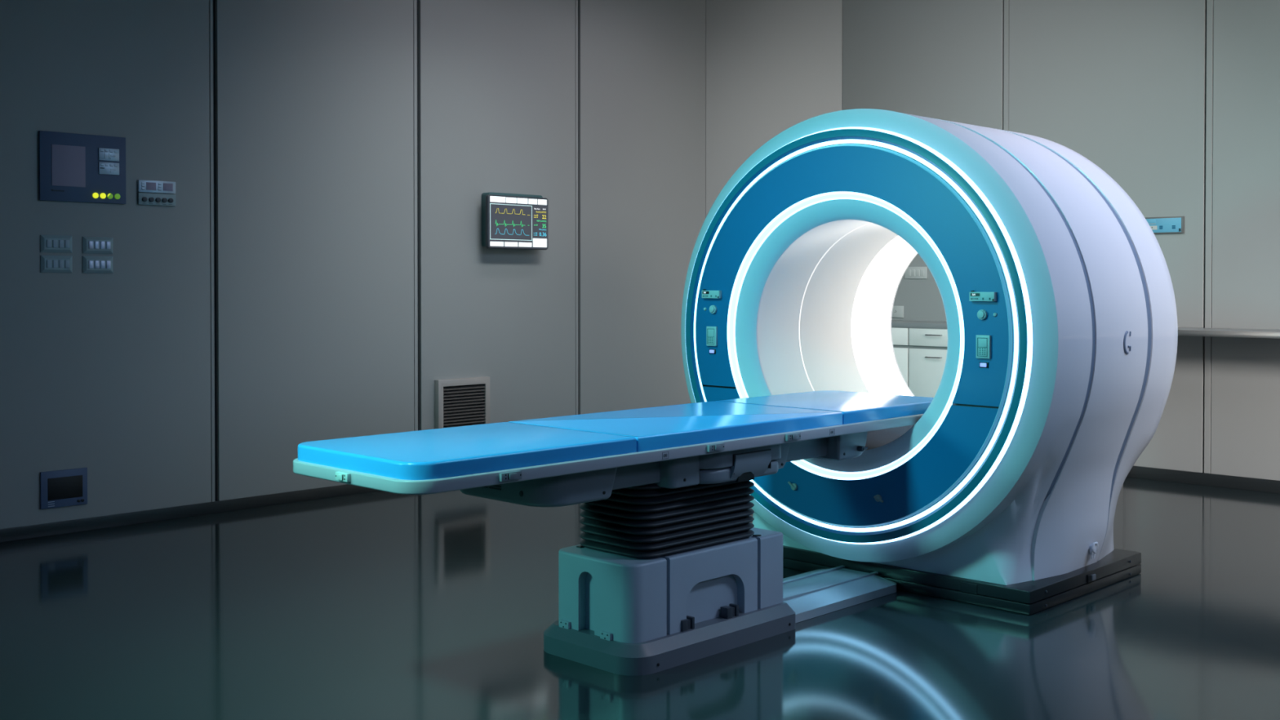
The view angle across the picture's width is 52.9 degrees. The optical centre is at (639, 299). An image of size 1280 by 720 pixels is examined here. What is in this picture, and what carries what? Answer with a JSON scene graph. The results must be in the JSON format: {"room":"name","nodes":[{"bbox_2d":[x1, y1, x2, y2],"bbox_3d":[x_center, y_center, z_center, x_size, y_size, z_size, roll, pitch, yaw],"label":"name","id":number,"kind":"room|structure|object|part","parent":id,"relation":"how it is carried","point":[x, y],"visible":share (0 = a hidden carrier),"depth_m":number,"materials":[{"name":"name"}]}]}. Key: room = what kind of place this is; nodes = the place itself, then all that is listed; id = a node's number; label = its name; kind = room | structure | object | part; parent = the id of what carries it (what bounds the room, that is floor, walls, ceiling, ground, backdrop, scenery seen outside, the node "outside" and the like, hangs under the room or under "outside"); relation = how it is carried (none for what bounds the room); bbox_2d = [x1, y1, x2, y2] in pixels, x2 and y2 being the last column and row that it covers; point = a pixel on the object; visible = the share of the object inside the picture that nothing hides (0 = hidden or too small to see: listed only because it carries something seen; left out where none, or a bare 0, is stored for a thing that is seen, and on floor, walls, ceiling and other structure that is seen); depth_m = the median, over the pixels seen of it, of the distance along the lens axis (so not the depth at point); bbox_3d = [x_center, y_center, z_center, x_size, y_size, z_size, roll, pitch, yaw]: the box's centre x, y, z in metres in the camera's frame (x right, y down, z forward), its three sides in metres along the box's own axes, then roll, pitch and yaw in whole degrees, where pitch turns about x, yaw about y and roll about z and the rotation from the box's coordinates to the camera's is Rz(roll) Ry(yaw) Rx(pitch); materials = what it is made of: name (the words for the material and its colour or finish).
{"room":"radiology room","nodes":[
{"label":"radiology room","id":0,"kind":"room"},
{"bbox_2d":[0,0,706,528],"bbox_3d":[-3.392,-0.749,7.484,0.200,4.200,11.130,1,1,45],"label":"wall","id":1,"kind":"structure","parent":0,"point":[320,260],"depth_m":8.60,"materials":[{"name":"paint"}]},
{"bbox_2d":[40,235,71,253],"bbox_3d":[-3.343,-0.318,7.379,0.023,0.099,0.177,1,1,45],"label":"light switch","id":2,"kind":"object","parent":1,"relation":"attached to","point":[48,243],"visible":1,"depth_m":7.37,"materials":[{"name":"grey plastic"}]},
{"bbox_2d":[40,255,72,272],"bbox_3d":[-3.343,-0.203,7.380,0.023,0.098,0.177,1,1,45],"label":"light switch","id":3,"kind":"object","parent":1,"relation":"attached to","point":[48,264],"visible":1,"depth_m":7.37,"materials":[{"name":"grey plastic"}]},
{"bbox_2d":[40,467,87,509],"bbox_3d":[-3.321,1.089,7.423,0.020,0.212,0.264,1,1,45],"label":"screen","id":4,"kind":"object","parent":1,"relation":"attached to","point":[64,487],"visible":1,"depth_m":7.42,"materials":[{"name":"black plastic"}]},
{"bbox_2d":[38,130,125,204],"bbox_3d":[-3.233,-0.762,7.480,0.030,0.395,0.495,1,1,45],"label":"control panel","id":5,"kind":"object","parent":1,"relation":"attached to","point":[73,166],"visible":1,"depth_m":7.47,"materials":[{"name":"black plastic"}]},
{"bbox_2d":[92,192,98,198],"bbox_3d":[-3.182,-0.608,7.523,0.008,0.033,0.033,1,1,45],"label":"lamp","id":6,"kind":"object","parent":5,"relation":"attached to","point":[95,195],"depth_m":7.52,"materials":[{"name":"yellow plastic"}]},
{"bbox_2d":[100,192,106,198],"bbox_3d":[-3.152,-0.608,7.554,0.008,0.033,0.033,1,1,45],"label":"lamp","id":7,"kind":"object","parent":5,"relation":"attached to","point":[103,195],"depth_m":7.55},
{"bbox_3d":[-3.127,-0.771,7.578,0.010,0.071,0.120,1,1,45],"label":"button plate","id":8,"kind":"part","parent":5,"relation":"part of","materials":[{"name":"grey plastic"}]},
{"bbox_3d":[-3.127,-0.852,7.577,0.010,0.072,0.120,1,1,45],"label":"button plate","id":9,"kind":"part","parent":5,"relation":"part of","materials":[{"name":"grey plastic"}]},
{"bbox_2d":[106,193,112,199],"bbox_3d":[-3.123,-0.608,7.584,0.008,0.033,0.033,1,1,45],"label":"lamp","id":10,"kind":"object","parent":5,"relation":"attached to","point":[109,196],"depth_m":7.58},
{"bbox_2d":[114,193,119,199],"bbox_3d":[-3.092,-0.609,7.615,0.008,0.033,0.033,1,1,45],"label":"lamp","id":11,"kind":"object","parent":5,"relation":"attached to","point":[117,196],"depth_m":7.61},
{"bbox_2d":[82,256,113,273],"bbox_3d":[-3.176,-0.204,7.550,0.023,0.100,0.177,1,1,45],"label":"light switch","id":12,"kind":"object","parent":1,"relation":"attached to","point":[91,264],"visible":1,"depth_m":7.54,"materials":[{"name":"grey plastic"}]},
{"bbox_2d":[82,236,113,253],"bbox_3d":[-3.176,-0.318,7.549,0.023,0.098,0.177,1,1,45],"label":"light switch","id":13,"kind":"object","parent":1,"relation":"attached to","point":[91,245],"visible":1,"depth_m":7.54,"materials":[{"name":"grey plastic"}]},
{"bbox_2d":[137,179,175,206],"bbox_3d":[-2.924,-0.644,7.797,0.029,0.148,0.232,1,1,45],"label":"console","id":14,"kind":"object","parent":1,"relation":"attached to","point":[145,187],"visible":1,"depth_m":7.79},
{"bbox_3d":[-2.976,-0.601,7.733,0.012,0.029,0.029,1,1,45],"label":"knob","id":15,"kind":"part","parent":14,"relation":"part of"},
{"bbox_3d":[-2.946,-0.602,7.763,0.012,0.029,0.029,1,1,45],"label":"knob","id":16,"kind":"part","parent":14,"relation":"part of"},
{"bbox_3d":[-2.928,-0.606,7.802,0.018,0.071,0.232,1,1,45],"label":"knob plate","id":17,"kind":"part","parent":14,"relation":"part of","materials":[{"name":"grey plastic"}]},
{"bbox_3d":[-2.928,-0.682,7.801,0.018,0.073,0.232,1,1,45],"label":"console plate","id":18,"kind":"part","parent":14,"relation":"part of","materials":[{"name":"grey plastic"}]},
{"bbox_3d":[-2.917,-0.602,7.793,0.012,0.029,0.029,1,1,45],"label":"knob","id":19,"kind":"part","parent":14,"relation":"part of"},
{"bbox_2d":[0,484,378,542],"bbox_3d":[-3.316,1.315,7.437,0.012,0.073,11.130,1,1,45],"label":"baseboard","id":20,"kind":"structure","parent":1,"relation":"attached to","point":[24,532],"depth_m":7.88,"materials":[{"name":"plastic"}]},
{"bbox_2d":[434,376,489,428],"bbox_3d":[-1.302,0.808,9.452,0.050,0.455,0.474,1,1,45],"label":"air vent","id":21,"kind":"object","parent":1,"relation":"in","point":[461,402],"visible":0.73,"depth_m":9.43,"materials":[{"name":"metal"}]},
{"bbox_2d":[481,191,547,249],"bbox_3d":[-0.955,-0.588,9.732,0.126,0.419,0.594,1,1,45],"label":"monitor","id":22,"kind":"object","parent":1,"relation":"attached to","point":[508,220],"visible":1,"depth_m":9.66,"materials":[{"name":"black plastic"}]},
{"bbox_3d":[-0.963,-0.577,9.636,0.002,0.266,0.407,1,1,45],"label":"graph frame","id":23,"kind":"part","parent":22,"relation":"part of","materials":[{"name":"grey glass"}]},
{"bbox_2d":[0,476,1279,719],"bbox_3d":[0.818,1.448,3.969,11.172,0.100,12.380,1,1,45],"label":"floor","id":24,"kind":"structure","parent":0,"point":[379,605],"depth_m":5.24,"materials":[{"name":"grey tile"}]},
{"bbox_2d":[293,390,933,675],"bbox_3d":[0.136,0.931,5.242,0.772,0.900,3.132,1,1,45],"label":"table","id":25,"kind":"object","parent":24,"relation":"on","point":[670,567],"visible":1,"depth_m":4.93,"materials":[{"name":"blue leather"}]},
{"bbox_3d":[-0.608,0.518,4.492,0.730,0.054,0.960,1,1,45],"label":"mattress","id":26,"kind":"part","parent":25,"relation":"part of","materials":[{"name":"blue leather"}]},
{"bbox_3d":[-0.293,1.274,5.029,0.055,0.036,0.016,1,1,45],"label":"hinge plate","id":27,"kind":"part","parent":25,"relation":"part of","materials":[{"name":"grey metal"}]},
{"bbox_3d":[-0.127,1.276,4.865,0.055,0.036,0.016,1,1,45],"label":"hinge plate","id":28,"kind":"part","parent":25,"relation":"part of","materials":[{"name":"grey metal"}]},
{"bbox_3d":[0.136,0.556,5.249,0.754,0.044,3.115,1,1,45],"label":"table frame","id":29,"kind":"part","parent":25,"relation":"part of","materials":[{"name":"plastic"}]},
{"bbox_3d":[0.167,0.507,5.280,0.730,0.054,1.241,1,1,45],"label":"mattress","id":30,"kind":"part","parent":25,"relation":"part of","materials":[{"name":"blue leather"}]},
{"bbox_3d":[0.179,1.264,5.008,0.034,0.040,0.016,1,1,45],"label":"latch lever","id":31,"kind":"part","parent":25,"relation":"part of","materials":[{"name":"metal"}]},
{"bbox_3d":[0.194,1.260,5.019,0.040,0.048,0.015,1,1,45],"label":"latch lever","id":32,"kind":"part","parent":25,"relation":"part of","materials":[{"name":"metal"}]},
{"bbox_3d":[0.365,1.261,5.196,0.034,0.040,0.016,1,1,45],"label":"latch lever","id":33,"kind":"part","parent":25,"relation":"part of","materials":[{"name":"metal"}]},
{"bbox_3d":[0.380,1.257,5.207,0.040,0.048,0.015,1,1,45],"label":"latch lever","id":34,"kind":"part","parent":25,"relation":"part of","materials":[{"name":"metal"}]},
{"bbox_3d":[0.910,0.497,6.036,0.730,0.054,0.870,1,1,45],"label":"mattress","id":35,"kind":"part","parent":25,"relation":"part of","materials":[{"name":"blue leather"}]},
{"bbox_3d":[0.976,0.660,5.690,0.028,0.024,0.024,1,1,45],"label":"release knob","id":36,"kind":"part","parent":25,"relation":"part of","materials":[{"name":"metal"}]},
{"bbox_2d":[782,565,896,622],"bbox_3d":[0.753,1.336,5.887,0.452,0.071,0.885,1,1,45],"label":"floor track","id":37,"kind":"object","parent":24,"relation":"on","point":[820,592],"visible":0.62,"depth_m":5.86,"materials":[{"name":"metal"}]},
{"bbox_3d":[0.683,1.304,5.952,0.018,0.008,0.880,1,1,45],"label":"guide rail","id":38,"kind":"part","parent":37,"relation":"part of","materials":[{"name":"metal"}]},
{"bbox_3d":[0.820,1.305,5.817,0.018,0.008,0.880,1,1,45],"label":"guide rail","id":39,"kind":"part","parent":37,"relation":"part of","materials":[{"name":"metal"}]},
{"bbox_2d":[891,327,909,387],"bbox_3d":[2.016,0.765,10.783,0.850,1.084,0.542,1,1,45],"label":"base cabinet","id":40,"kind":"object","parent":24,"relation":"on","point":[900,335],"visible":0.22,"depth_m":10.34,"materials":[{"name":"silver metal"}]},
{"bbox_3d":[1.851,0.295,10.609,0.834,0.138,0.018,1,1,45],"label":"drawer","id":41,"kind":"part","parent":40,"relation":"part of","materials":[{"name":"white laminate"}]},
{"bbox_3d":[1.851,0.809,10.616,0.834,0.842,0.018,1,1,45],"label":"door","id":42,"kind":"part","parent":40,"relation":"part of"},
{"bbox_2d":[891,320,1279,338],"bbox_3d":[4.456,0.233,8.401,7.820,0.041,0.536,1,1,45],"label":"countertop","id":43,"kind":"structure","parent":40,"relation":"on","point":[1189,331],"depth_m":8.72,"materials":[{"name":"metal"}]},
{"bbox_2d":[909,328,947,397],"bbox_3d":[2.624,0.773,10.186,0.855,1.084,0.542,1,1,45],"label":"base cabinet","id":44,"kind":"object","parent":24,"relation":"on","point":[927,346],"visible":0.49,"depth_m":10.19,"materials":[{"name":"silver metal"}]},
{"bbox_3d":[2.459,0.817,10.018,0.839,0.842,0.018,1,1,45],"label":"door","id":45,"kind":"part","parent":44,"relation":"part of","materials":[{"name":"white laminate"}]},
{"bbox_3d":[2.459,0.303,10.011,0.839,0.138,0.018,1,1,45],"label":"drawer","id":46,"kind":"part","parent":44,"relation":"part of","materials":[{"name":"white laminate"}]},
{"bbox_3d":[2.308,0.456,10.129,0.145,0.009,0.026,1,1,45],"label":"handle","id":47,"kind":"part","parent":44,"relation":"part of","materials":[{"name":"silver metal"}]},
{"bbox_2d":[680,108,1177,614],"bbox_3d":[1.393,0.230,6.519,2.140,2.267,1.385,1,1,45],"label":"scanner","id":48,"kind":"object","parent":24,"relation":"on","point":[1055,288],"visible":0.94,"depth_m":5.91,"materials":[{"name":"white plastic"}]},
{"bbox_3d":[0.363,0.210,6.574,0.041,0.035,0.004,1,1,45],"label":"keypad plate","id":49,"kind":"part","parent":48,"relation":"part of","materials":[{"name":"green plastic"}]},
{"bbox_2d":[709,348,715,354],"bbox_3d":[0.371,0.266,6.585,0.042,0.024,0.006,1,1,45],"label":"button","id":50,"kind":"object","parent":48,"relation":"attached to","point":[712,351],"depth_m":6.58,"materials":[{"name":"white plastic"}]},
{"bbox_3d":[0.927,0.757,6.056,1.682,0.602,0.012,1,1,45],"label":"panel","id":51,"kind":"part","parent":48,"relation":"part of","materials":[{"name":"blue plastic"}]},
{"bbox_3d":[0.927,-0.135,6.044,1.777,1.166,0.012,1,1,45],"label":"panel","id":52,"kind":"part","parent":48,"relation":"part of","materials":[{"name":"blue plastic"}]},
{"bbox_3d":[1.462,0.224,5.493,0.041,0.035,0.004,1,1,45],"label":"keypad plate","id":53,"kind":"part","parent":48,"relation":"part of","materials":[{"name":"green plastic"}]},
{"bbox_2d":[979,361,988,368],"bbox_3d":[1.471,0.280,5.504,0.042,0.024,0.006,1,1,45],"label":"button","id":54,"kind":"object","parent":48,"relation":"attached to","point":[982,364],"depth_m":5.50,"materials":[{"name":"white plastic"}]},
{"bbox_2d":[1086,572,1095,582],"bbox_3d":[2.103,1.298,6.004,0.010,0.036,0.074,1,1,45],"label":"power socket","id":55,"kind":"object","parent":48,"relation":"attached to","point":[1091,576],"depth_m":5.99,"materials":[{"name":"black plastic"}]},
{"bbox_2d":[1090,573,1096,580],"bbox_3d":[2.115,1.296,6.004,0.010,0.027,0.037,1,1,45],"label":"socket","id":56,"kind":"object","parent":48,"relation":"attached to","point":[1093,576],"depth_m":5.99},
{"bbox_2d":[705,0,842,217],"bbox_3d":[1.184,-0.802,11.528,1.053,4.200,1.046,1,1,45],"label":"wall","id":57,"kind":"structure","parent":0,"point":[772,67],"depth_m":11.37,"materials":[{"name":"paint"}]},
{"bbox_2d":[842,0,1279,480],"bbox_3d":[5.393,-0.756,7.983,9.916,4.200,0.200,1,1,45],"label":"wall","id":58,"kind":"structure","parent":0,"point":[1177,102],"depth_m":9.36,"materials":[{"name":"paint"}]},
{"bbox_2d":[892,306,903,317],"bbox_3d":[2.196,0.105,10.991,0.123,0.099,0.011,1,1,45],"label":"wall socket","id":59,"kind":"object","parent":58,"relation":"attached to","point":[898,311],"visible":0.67,"depth_m":10.98,"materials":[{"name":"white plastic"}]},
{"bbox_2d":[905,266,927,278],"bbox_3d":[2.333,-0.226,10.850,0.207,0.090,0.013,1,1,45],"label":"switch plate","id":60,"kind":"object","parent":58,"relation":"attached to","point":[911,272],"visible":0.99,"depth_m":10.85,"materials":[{"name":"white plastic"}]},
{"bbox_2d":[1144,216,1184,234],"bbox_3d":[3.796,-0.540,9.398,0.346,0.122,0.027,1,1,45],"label":"module","id":61,"kind":"object","parent":58,"relation":"attached to","point":[1169,224],"visible":0.67,"depth_m":9.35,"materials":[{"name":"blue plastic"}]},
{"bbox_2d":[1126,465,1279,493],"bbox_3d":[5.324,1.301,7.929,9.900,0.088,0.012,1,1,45],"label":"baseboard","id":62,"kind":"structure","parent":58,"relation":"attached to","point":[1138,472],"depth_m":9.18,"materials":[{"name":"plastic"}]}
]}

